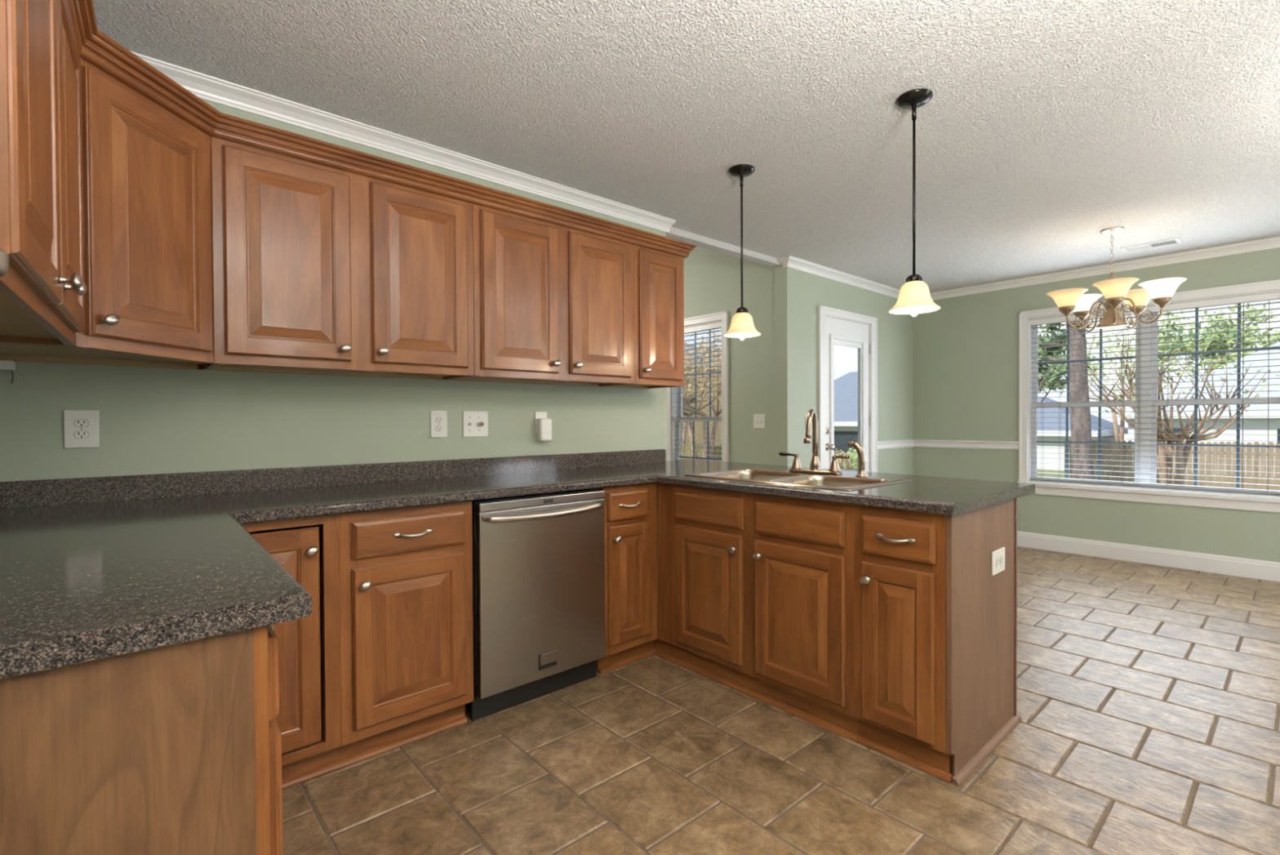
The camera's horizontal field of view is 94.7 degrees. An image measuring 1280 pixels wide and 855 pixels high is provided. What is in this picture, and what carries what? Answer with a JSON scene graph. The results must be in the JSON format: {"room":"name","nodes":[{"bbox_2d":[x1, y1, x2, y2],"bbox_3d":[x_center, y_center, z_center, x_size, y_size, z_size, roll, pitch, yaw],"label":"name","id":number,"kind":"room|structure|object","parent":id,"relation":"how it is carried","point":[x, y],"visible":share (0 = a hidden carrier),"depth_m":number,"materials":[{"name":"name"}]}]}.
{"room":"kitchen","nodes":[
{"label":"kitchen","id":0,"kind":"room"},
{"bbox_2d":[0,99,782,596],"bbox_3d":[-0.573,-0.364,3.239,4.546,3.020,0.120,-1,1,-41],"label":"wall","id":1,"kind":"structure","parent":0,"point":[153,420],"depth_m":2.41,"materials":[{"name":"green paint"}]},
{"bbox_2d":[63,409,99,448],"bbox_3d":[-1.891,0.005,1.996,0.087,0.128,0.009,-1,1,-41],"label":"wall outlet","id":2,"kind":"object","parent":1,"relation":"attached to","point":[81,427],"visible":1,"depth_m":1.99,"materials":[{"name":"white plastic"}]},
{"bbox_2d":[74,418,88,438],"bbox_3d":[-1.889,0.005,1.994,0.036,0.066,0.003,-1,1,-41],"label":"receptacle","id":3,"kind":"object","parent":2,"relation":"attached to","point":[81,425],"depth_m":1.99,"materials":[{"name":"white plastic"}]},
{"bbox_2d":[0,57,213,369],"bbox_3d":[-1.682,-0.599,1.747,0.674,0.778,0.652,-1,1,-41],"label":"upper cabinet","id":4,"kind":"object","parent":1,"relation":"attached to","point":[147,171],"visible":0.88,"depth_m":1.71,"materials":[{"name":"brown wood"}]},
{"bbox_2d":[0,360,15,383],"bbox_3d":[-2.032,-0.174,1.831,0.122,0.068,0.065,-1,1,-41],"label":"light","id":5,"kind":"object","parent":4,"relation":"attached to","point":[5,365],"visible":1,"depth_m":1.84,"materials":[{"name":"white plastic"}]},
{"bbox_2d":[0,448,666,507],"bbox_3d":[-0.430,0.202,2.145,3.058,0.083,1.712,-1,1,-41],"label":"backsplash","id":6,"kind":"structure","parent":1,"relation":"attached to","point":[22,493],"depth_m":2.36,"materials":[{"name":"stone"}]},
{"bbox_2d":[204,137,474,379],"bbox_3d":[-1.169,-0.609,2.381,0.932,0.778,0.378,-1,1,-41],"label":"upper cabinet","id":7,"kind":"object","parent":1,"relation":"attached to","point":[317,269],"visible":0.9,"depth_m":2.21,"materials":[{"name":"brown wood"}]},
{"bbox_2d":[130,51,675,232],"bbox_3d":[0.729,-1.258,0.836,3.110,0.062,5.200,-1,1,-41],"label":"trim","id":8,"kind":"structure","parent":1,"relation":"attached to","point":[206,87],"depth_m":2.61,"materials":[{"name":"white paint"}]},
{"bbox_2d":[430,410,447,437],"bbox_3d":[-0.960,-0.015,2.814,0.080,0.128,0.009,-1,1,-41],"label":"wall outlet","id":9,"kind":"object","parent":1,"relation":"attached to","point":[438,419],"visible":1,"depth_m":2.81,"materials":[{"name":"white plastic"}]},
{"bbox_2d":[435,417,443,431],"bbox_3d":[-0.958,-0.015,2.812,0.036,0.066,0.003,-1,1,-41],"label":"receptacle","id":10,"kind":"object","parent":9,"relation":"attached to","point":[438,420],"depth_m":2.81,"materials":[{"name":"white plastic"}]},
{"bbox_2d":[462,410,488,436],"bbox_3d":[-0.810,-0.018,2.928,0.132,0.128,0.036,-1,1,-41],"label":"wall switch","id":11,"kind":"object","parent":1,"relation":"attached to","point":[475,423],"visible":1,"depth_m":2.93,"materials":[{"name":"white plastic"}]},
{"bbox_2d":[444,204,634,386],"bbox_3d":[-0.470,-0.620,2.995,0.928,0.778,0.378,-1,1,-41],"label":"upper cabinet","id":12,"kind":"object","parent":1,"relation":"attached to","point":[553,304],"visible":0.93,"depth_m":2.82,"materials":[{"name":"brown wood"}]},
{"bbox_2d":[534,411,551,441],"bbox_3d":[-0.518,-0.006,3.175,0.080,0.160,0.050,-1,1,-41],"label":"plug","id":13,"kind":"object","parent":1,"relation":"attached to","point":[543,424],"visible":1,"depth_m":3.16,"materials":[{"name":"white plastic"}]},
{"bbox_2d":[598,244,684,388],"bbox_3d":[0.024,-0.628,3.430,0.386,0.778,0.378,-1,1,-41],"label":"upper cabinet","id":14,"kind":"object","parent":1,"relation":"attached to","point":[658,276],"visible":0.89,"depth_m":3.30,"materials":[{"name":"brown wood"}]},
{"bbox_2d":[67,0,696,257],"bbox_3d":[-0.692,-1.012,2.383,1.025,0.068,3.086,0,1,24],"label":"crown molding","id":15,"kind":"structure","parent":14,"relation":"attached to","point":[95,47],"depth_m":2.12,"materials":[{"name":"brown wood"}]},
{"bbox_2d":[93,0,1279,293],"bbox_3d":[2.068,-1.369,2.012,6.917,0.120,5.440,-1,1,-41],"label":"ceiling","id":16,"kind":"structure","parent":0,"point":[1046,126],"depth_m":2.36,"materials":[{"name":"white paint"}]},
{"bbox_2d":[724,164,760,339],"bbox_3d":[0.520,-0.880,3.008,0.188,0.866,0.188,-1,1,-41],"label":"pendant light","id":17,"kind":"object","parent":16,"relation":"hanging from","point":[742,326],"visible":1,"depth_m":2.99,"materials":[{"name":"beige glass"}]},
{"bbox_2d":[888,88,940,316],"bbox_3d":[1.090,-0.875,2.345,0.188,0.866,0.188,-1,1,-41],"label":"pendant light","id":18,"kind":"object","parent":16,"relation":"hanging from","point":[914,298],"visible":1,"depth_m":2.33,"materials":[{"name":"white glass"}]},
{"bbox_2d":[1046,226,1186,332],"bbox_3d":[3.204,-1.006,3.974,0.729,0.663,0.716,-1,1,-41],"label":"chandelier","id":19,"kind":"object","parent":16,"relation":"hanging from","point":[1116,291],"visible":1,"depth_m":3.97,"materials":[{"name":"beige glass"}]},
{"bbox_2d":[1120,237,1182,253],"bbox_3d":[3.775,-1.342,4.354,0.182,0.007,0.330,-1,1,-41],"label":"ceiling vent","id":20,"kind":"object","parent":16,"relation":"in","point":[1174,241],"visible":1,"depth_m":4.34,"materials":[{"name":"white metal"}]},
{"bbox_2d":[671,245,774,465],"bbox_3d":[-0.482,-0.406,6.780,0.120,3.020,5.080,-1,1,-41],"label":"wall","id":21,"kind":"structure","parent":0,"point":[712,278],"depth_m":5.10,"materials":[{"name":"green paint"}]},
{"bbox_2d":[666,311,728,462],"bbox_3d":[0.557,-0.120,5.572,0.160,1.834,0.814,-1,1,-41],"label":"window","id":22,"kind":"structure","parent":21,"relation":"in","point":[722,317],"depth_m":5.54,"materials":[{"name":"white paint"}]},
{"bbox_2d":[672,321,721,461],"bbox_3d":[0.549,-0.138,5.565,0.053,1.630,0.632,-1,1,-41],"label":"window blind","id":23,"kind":"object","parent":22,"relation":"attached to","point":[716,325],"visible":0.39,"depth_m":5.49,"materials":[{"name":"white paint"}]},
{"bbox_2d":[680,421,721,459],"bbox_3d":[0.579,0.290,5.594,0.004,0.704,0.564,-1,1,-41],"label":"grille","id":24,"kind":"object","parent":22,"relation":"attached to","point":[693,456],"depth_m":5.65,"materials":[{"name":"blue"}]},
{"bbox_2d":[684,329,721,417],"bbox_3d":[0.598,-0.508,5.605,0.004,0.824,0.564,-1,1,-41],"label":"grille","id":25,"kind":"object","parent":22,"relation":"attached to","point":[709,373],"depth_m":5.61,"materials":[{"name":"blue"}]},
{"bbox_2d":[753,413,764,428],"bbox_3d":[1.006,-0.053,4.988,0.018,0.122,0.118,-1,1,-41],"label":"wall switch","id":26,"kind":"object","parent":21,"relation":"attached to","point":[758,419],"visible":1,"depth_m":4.99,"materials":[{"name":"white plastic"}]},
{"bbox_2d":[281,546,1279,854],"bbox_3d":[0.339,1.162,3.971,6.847,0.061,10.400,-1,1,-41],"label":"floor","id":27,"kind":"structure","parent":0,"point":[1148,695],"depth_m":2.01,"materials":[{"name":"tile"}]},
{"bbox_2d":[0,624,282,854],"bbox_3d":[-0.965,0.735,0.952,0.656,0.877,0.613,-1,1,-40],"label":"base cabinet","id":28,"kind":"object","parent":27,"relation":"on","point":[268,735],"depth_m":0.81,"materials":[{"name":"brown wood"}]},
{"bbox_2d":[240,514,341,789],"bbox_3d":[-1.343,0.726,2.040,0.422,0.876,0.610,-1,1,-41],"label":"base cabinet","id":29,"kind":"object","parent":27,"relation":"on","point":[308,718],"visible":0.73,"depth_m":1.92,"materials":[{"name":"brown wood"}]},
{"bbox_2d":[337,501,473,768],"bbox_3d":[-0.999,0.720,2.327,0.474,0.877,0.634,-1,1,-41],"label":"base cabinet","id":30,"kind":"object","parent":27,"relation":"on","point":[406,618],"visible":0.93,"depth_m":2.10,"materials":[{"name":"brown wood"}]},
{"bbox_2d":[469,488,604,720],"bbox_3d":[-0.567,0.718,2.675,0.618,0.864,0.660,-1,1,-41],"label":"dishwasher","id":31,"kind":"object","parent":27,"relation":"on","point":[539,560],"visible":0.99,"depth_m":2.44,"materials":[{"name":"silver metal"}]},
{"bbox_2d":[595,482,657,673],"bbox_3d":[-0.203,0.708,3.026,0.369,0.877,0.634,-1,1,-41],"label":"base cabinet","id":32,"kind":"object","parent":27,"relation":"on","point":[630,511],"visible":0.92,"depth_m":2.80,"materials":[{"name":"brown wood"}]},
{"bbox_2d":[654,482,857,741],"bbox_3d":[0.620,0.706,2.740,0.654,0.877,1.101,-1,1,-41],"label":"base cabinet","id":33,"kind":"object","parent":27,"relation":"on","point":[756,591],"visible":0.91,"depth_m":2.44,"materials":[{"name":"brown wood"}]},
{"bbox_2d":[0,448,1035,678],"bbox_3d":[-0.233,0.220,2.159,3.372,0.121,2.068,-1,1,-41],"label":"countertop","id":34,"kind":"structure","parent":33,"relation":"on","point":[91,567],"depth_m":1.65,"materials":[{"name":"stone"}]},
{"bbox_2d":[684,467,912,490],"bbox_3d":[0.699,0.312,2.708,0.550,0.174,0.873,-1,1,-41],"label":"sink","id":35,"kind":"object","parent":34,"relation":"in","point":[842,482],"visible":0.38,"depth_m":2.72,"materials":[{"name":"silver metal"}]},
{"bbox_2d":[847,440,867,476],"bbox_3d":[1.000,0.142,2.700,0.054,0.164,0.087,-1,1,-41],"label":"sprayer","id":36,"kind":"object","parent":35,"relation":"on","point":[861,459],"visible":1,"depth_m":2.68,"materials":[{"name":"brown metal"}]},
{"bbox_2d":[778,408,849,475],"bbox_3d":[0.806,0.068,2.829,0.177,0.312,0.382,-1,1,-41],"label":"kitchen faucet","id":37,"kind":"object","parent":34,"relation":"on","point":[815,466],"visible":1,"depth_m":2.85,"materials":[{"name":"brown metal"}]},
{"bbox_2d":[853,497,1021,786],"bbox_3d":[1.115,0.710,2.206,0.691,0.877,0.354,-1,1,-41],"label":"base cabinet","id":38,"kind":"object","parent":27,"relation":"on","point":[900,555],"depth_m":2.02,"materials":[{"name":"brown wood"}]},
{"bbox_2d":[991,546,1004,575],"bbox_3d":[1.318,0.491,2.166,0.128,0.086,0.009,-1,1,-41],"label":"wall outlet","id":39,"kind":"object","parent":38,"relation":"attached to","point":[998,555],"visible":1,"depth_m":2.15,"materials":[{"name":"white plastic"}]},
{"bbox_2d":[995,555,1003,567],"bbox_3d":[1.320,0.491,2.163,0.066,0.036,0.003,-1,1,-41],"label":"receptacle","id":40,"kind":"object","parent":39,"relation":"attached to","point":[999,558],"depth_m":2.17,"materials":[{"name":"white plastic"}]},
{"bbox_2d":[774,266,913,475],"bbox_3d":[2.024,-0.404,5.522,2.371,3.020,0.120,-1,1,-41],"label":"wall","id":41,"kind":"structure","parent":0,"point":[798,295],"depth_m":4.97,"materials":[{"name":"green paint"}]},
{"bbox_2d":[817,305,877,472],"bbox_3d":[1.858,0.037,5.336,0.994,2.146,0.183,-1,1,-41],"label":"door","id":42,"kind":"structure","parent":41,"relation":"attached to","point":[837,326],"depth_m":5.33,"materials":[{"name":"white paint"}]},
{"bbox_2d":[913,247,1279,562],"bbox_3d":[4.588,-0.122,4.315,0.120,2.455,5.320,-1,1,-41],"label":"wall","id":43,"kind":"structure","parent":0,"point":[966,350],"depth_m":5.47,"materials":[{"name":"green paint"}]},
{"bbox_2d":[877,439,1018,449],"bbox_3d":[2.880,0.173,5.547,0.825,0.081,0.978,-1,1,-41],"label":"trim","id":44,"kind":"structure","parent":43,"relation":"attached to","point":[994,445],"depth_m":5.81,"materials":[{"name":"white paint"}]},
{"bbox_2d":[778,236,1279,300],"bbox_3d":[3.693,-1.304,3.461,2.326,0.062,5.230,-1,1,-41],"label":"trim","id":45,"kind":"structure","parent":43,"relation":"attached to","point":[789,261],"depth_m":4.95,"materials":[{"name":"white paint"}]},
{"bbox_2d":[1017,279,1279,512],"bbox_3d":[4.123,-0.228,4.812,0.160,1.668,1.784,-1,1,-41],"label":"window","id":46,"kind":"structure","parent":43,"relation":"in","point":[1224,499],"depth_m":4.82,"materials":[{"name":"white paint"}]},
{"bbox_2d":[1036,405,1134,479],"bbox_3d":[3.869,0.133,5.147,0.004,0.634,0.699,-1,1,-41],"label":"grille","id":47,"kind":"object","parent":46,"relation":"attached to","point":[1067,442],"depth_m":5.17,"materials":[{"name":"blue"}]},
{"bbox_2d":[1037,318,1135,401],"bbox_3d":[3.888,-0.582,5.158,0.004,0.728,0.699,-1,1,-41],"label":"grille","id":48,"kind":"object","parent":46,"relation":"attached to","point":[1068,326],"depth_m":5.24,"materials":[{"name":"blue"}]},
{"bbox_2d":[1030,291,1279,493],"bbox_3d":[4.108,-0.253,4.798,0.071,1.448,1.602,-1,1,-41],"label":"window blind","id":49,"kind":"object","parent":46,"relation":"attached to","point":[1271,295],"visible":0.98,"depth_m":4.68,"materials":[{"name":"white paint"}]},
{"bbox_2d":[1156,403,1279,488],"bbox_3d":[4.420,0.137,4.519,0.004,0.634,0.699,-1,1,-41],"label":"grille","id":50,"kind":"object","parent":46,"relation":"attached to","point":[1237,455],"depth_m":4.55,"materials":[{"name":"blue"}]},
{"bbox_2d":[1157,303,1279,398],"bbox_3d":[4.439,-0.578,4.531,0.004,0.728,0.699,-1,1,-41],"label":"grille","id":51,"kind":"object","parent":46,"relation":"attached to","point":[1238,375],"depth_m":4.49,"materials":[{"name":"blue"}]},
{"bbox_2d":[1017,530,1279,582],"bbox_3d":[4.279,1.042,3.972,0.825,0.138,5.200,-1,1,-41],"label":"baseboard","id":52,"kind":"structure","parent":43,"relation":"attached to","point":[1215,563],"depth_m":4.73,"materials":[{"name":"white paint"}]},
{"label":"outside","id":53,"kind":"structure","parent":0,"visible":0},
{"bbox_2d":[839,466,1260,488],"bbox_3d":[18.440,1.708,19.889,90.000,1.150,80.000,-1,1,-41],"label":"lawn","id":54,"kind":"structure","parent":53,"point":[1041,471],"depth_m":27.33,"materials":[{"name":"green plant"}]},
{"bbox_2d":[680,331,721,444],"bbox_3d":[1.609,-1.354,22.020,6.298,6.651,5.943,0,1,-3],"label":"autumn tree","id":55,"kind":"object","parent":54,"relation":"on","point":[683,433],"visible":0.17,"depth_m":22.55,"materials":[{"name":"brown plant"}]},
{"bbox_2d":[680,443,721,460],"bbox_3d":[1.500,1.239,19.573,0.150,1.463,7.100,-1,1,-41],"label":"wooden fence","id":56,"kind":"object","parent":54,"relation":"on","point":[716,447],"visible":0.08,"depth_m":19.01,"materials":[{"name":"brown wood"}]},
{"bbox_2d":[682,342,721,446],"bbox_3d":[0.308,-1.718,34.550,13.060,7.400,9.060,-1,1,-41],"label":"house","id":57,"kind":"structure","parent":54,"relation":"on","point":[718,438],"depth_m":32.02,"materials":[{"name":"beige brick"}]},
{"bbox_2d":[684,339,721,459],"bbox_3d":[1.517,-0.464,17.295,5.110,4.570,4.941,-1,1,-41],"label":"autumn tree","id":58,"kind":"object","parent":54,"relation":"on","point":[691,409],"visible":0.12,"depth_m":17.05,"materials":[{"name":"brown plant"}]},
{"bbox_2d":[834,448,853,470],"bbox_3d":[7.647,1.512,23.114,1.442,1.378,1.446,-1,1,-41],"label":"shrub","id":59,"kind":"object","parent":54,"relation":"on","point":[841,460],"visible":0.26,"depth_m":22.90,"materials":[{"name":"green plant"}]},
{"bbox_2d":[834,371,857,461],"bbox_3d":[14.464,-0.733,38.001,9.060,5.800,11.060,-1,1,-41],"label":"house","id":60,"kind":"structure","parent":54,"relation":"on","point":[846,387],"depth_m":35.13,"materials":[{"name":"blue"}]},
{"bbox_2d":[835,449,857,471],"bbox_3d":[9.077,1.671,25.977,1.470,1.385,1.388,-1,1,-41],"label":"shrub","id":61,"kind":"object","parent":54,"relation":"on","point":[852,455],"visible":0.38,"depth_m":25.82,"materials":[{"name":"green plant"}]},
{"bbox_2d":[845,447,857,471],"bbox_3d":[10.831,1.622,29.300,1.382,1.389,1.502,-1,1,-41],"label":"shrub","id":62,"kind":"object","parent":54,"relation":"on","point":[855,450],"visible":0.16,"depth_m":29.27,"materials":[{"name":"green plant"}]},
{"bbox_2d":[1038,322,1095,403],"bbox_3d":[12.845,-0.779,19.710,2.596,6.228,4.067,-1,1,-41],"label":"leafy tree","id":63,"kind":"object","parent":54,"relation":"on","point":[1052,384],"visible":0.16,"depth_m":18.88,"materials":[{"name":"green plant"}]},
{"bbox_2d":[1036,396,1128,470],"bbox_3d":[22.674,0.228,33.222,8.060,3.900,6.560,-1,1,-41],"label":"house","id":64,"kind":"structure","parent":54,"relation":"on","point":[1046,431],"depth_m":30.09,"materials":[{"name":"white"}]},
{"bbox_2d":[1048,310,1208,441],"bbox_3d":[18.059,-1.256,22.934,6.753,7.346,6.172,-1,1,-41],"label":"leafy tree","id":65,"kind":"object","parent":54,"relation":"on","point":[1117,434],"visible":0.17,"depth_m":22.98,"materials":[{"name":"green plant"}]},
{"bbox_2d":[1038,320,1242,479],"bbox_3d":[8.992,-2.865,12.390,4.735,9.753,5.898,-1,1,-41],"label":"pine tree","id":66,"kind":"object","parent":54,"relation":"on","point":[1082,416],"visible":0.12,"depth_m":12.11,"materials":[{"name":"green plant"}]},
{"bbox_2d":[1064,439,1279,489],"bbox_3d":[22.003,1.527,14.431,0.150,2.140,19.300,-1,1,-41],"label":"wooden fence","id":67,"kind":"object","parent":54,"relation":"on","point":[1247,451],"visible":0.34,"depth_m":18.65,"materials":[{"name":"brown wood"}]},
{"bbox_2d":[1087,330,1279,484],"bbox_3d":[12.720,-0.042,14.405,4.274,4.509,3.838,0,1,21],"label":"crape myrtle","id":68,"kind":"object","parent":54,"relation":"on","point":[1184,452],"visible":0.58,"depth_m":13.88,"materials":[{"name":"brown plant"}]},
{"bbox_2d":[1115,342,1279,475],"bbox_3d":[32.553,-1.016,28.021,11.060,6.400,14.060,-1,1,-41],"label":"house","id":69,"kind":"structure","parent":54,"relation":"on","point":[1248,428],"depth_m":27.41,"materials":[{"name":"white"}]},
{"bbox_2d":[1126,302,1279,385],"bbox_3d":[39.484,-3.005,40.312,7.397,10.208,8.796,0,1,-5],"label":"leafy tree","id":70,"kind":"object","parent":54,"relation":"on","point":[1250,339],"visible":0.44,"depth_m":38.67,"materials":[{"name":"green plant"}]},
{"bbox_3d":[-0.477,-0.043,-0.217,0.120,2.455,5.200,-1,1,-41],"label":"wall","id":71,"kind":"structure","parent":0,"visible":0},
{"bbox_2d":[0,0,86,346],"bbox_3d":[-1.244,-0.594,1.079,0.327,0.778,0.952,-1,1,-39],"label":"upper cabinet","id":72,"kind":"object","parent":71,"relation":"attached to","point":[43,289],"visible":1,"depth_m":1.02,"materials":[{"name":"brown wood"}]},
{"bbox_2d":[0,249,8,277],"bbox_3d":[-0.812,-0.206,0.739,0.030,0.032,0.030,-1,1,-41],"label":"fitting","id":73,"kind":"object","parent":72,"relation":"attached to","point":[4,256],"visible":1,"depth_m":0.74,"materials":[{"name":"silver metal"}]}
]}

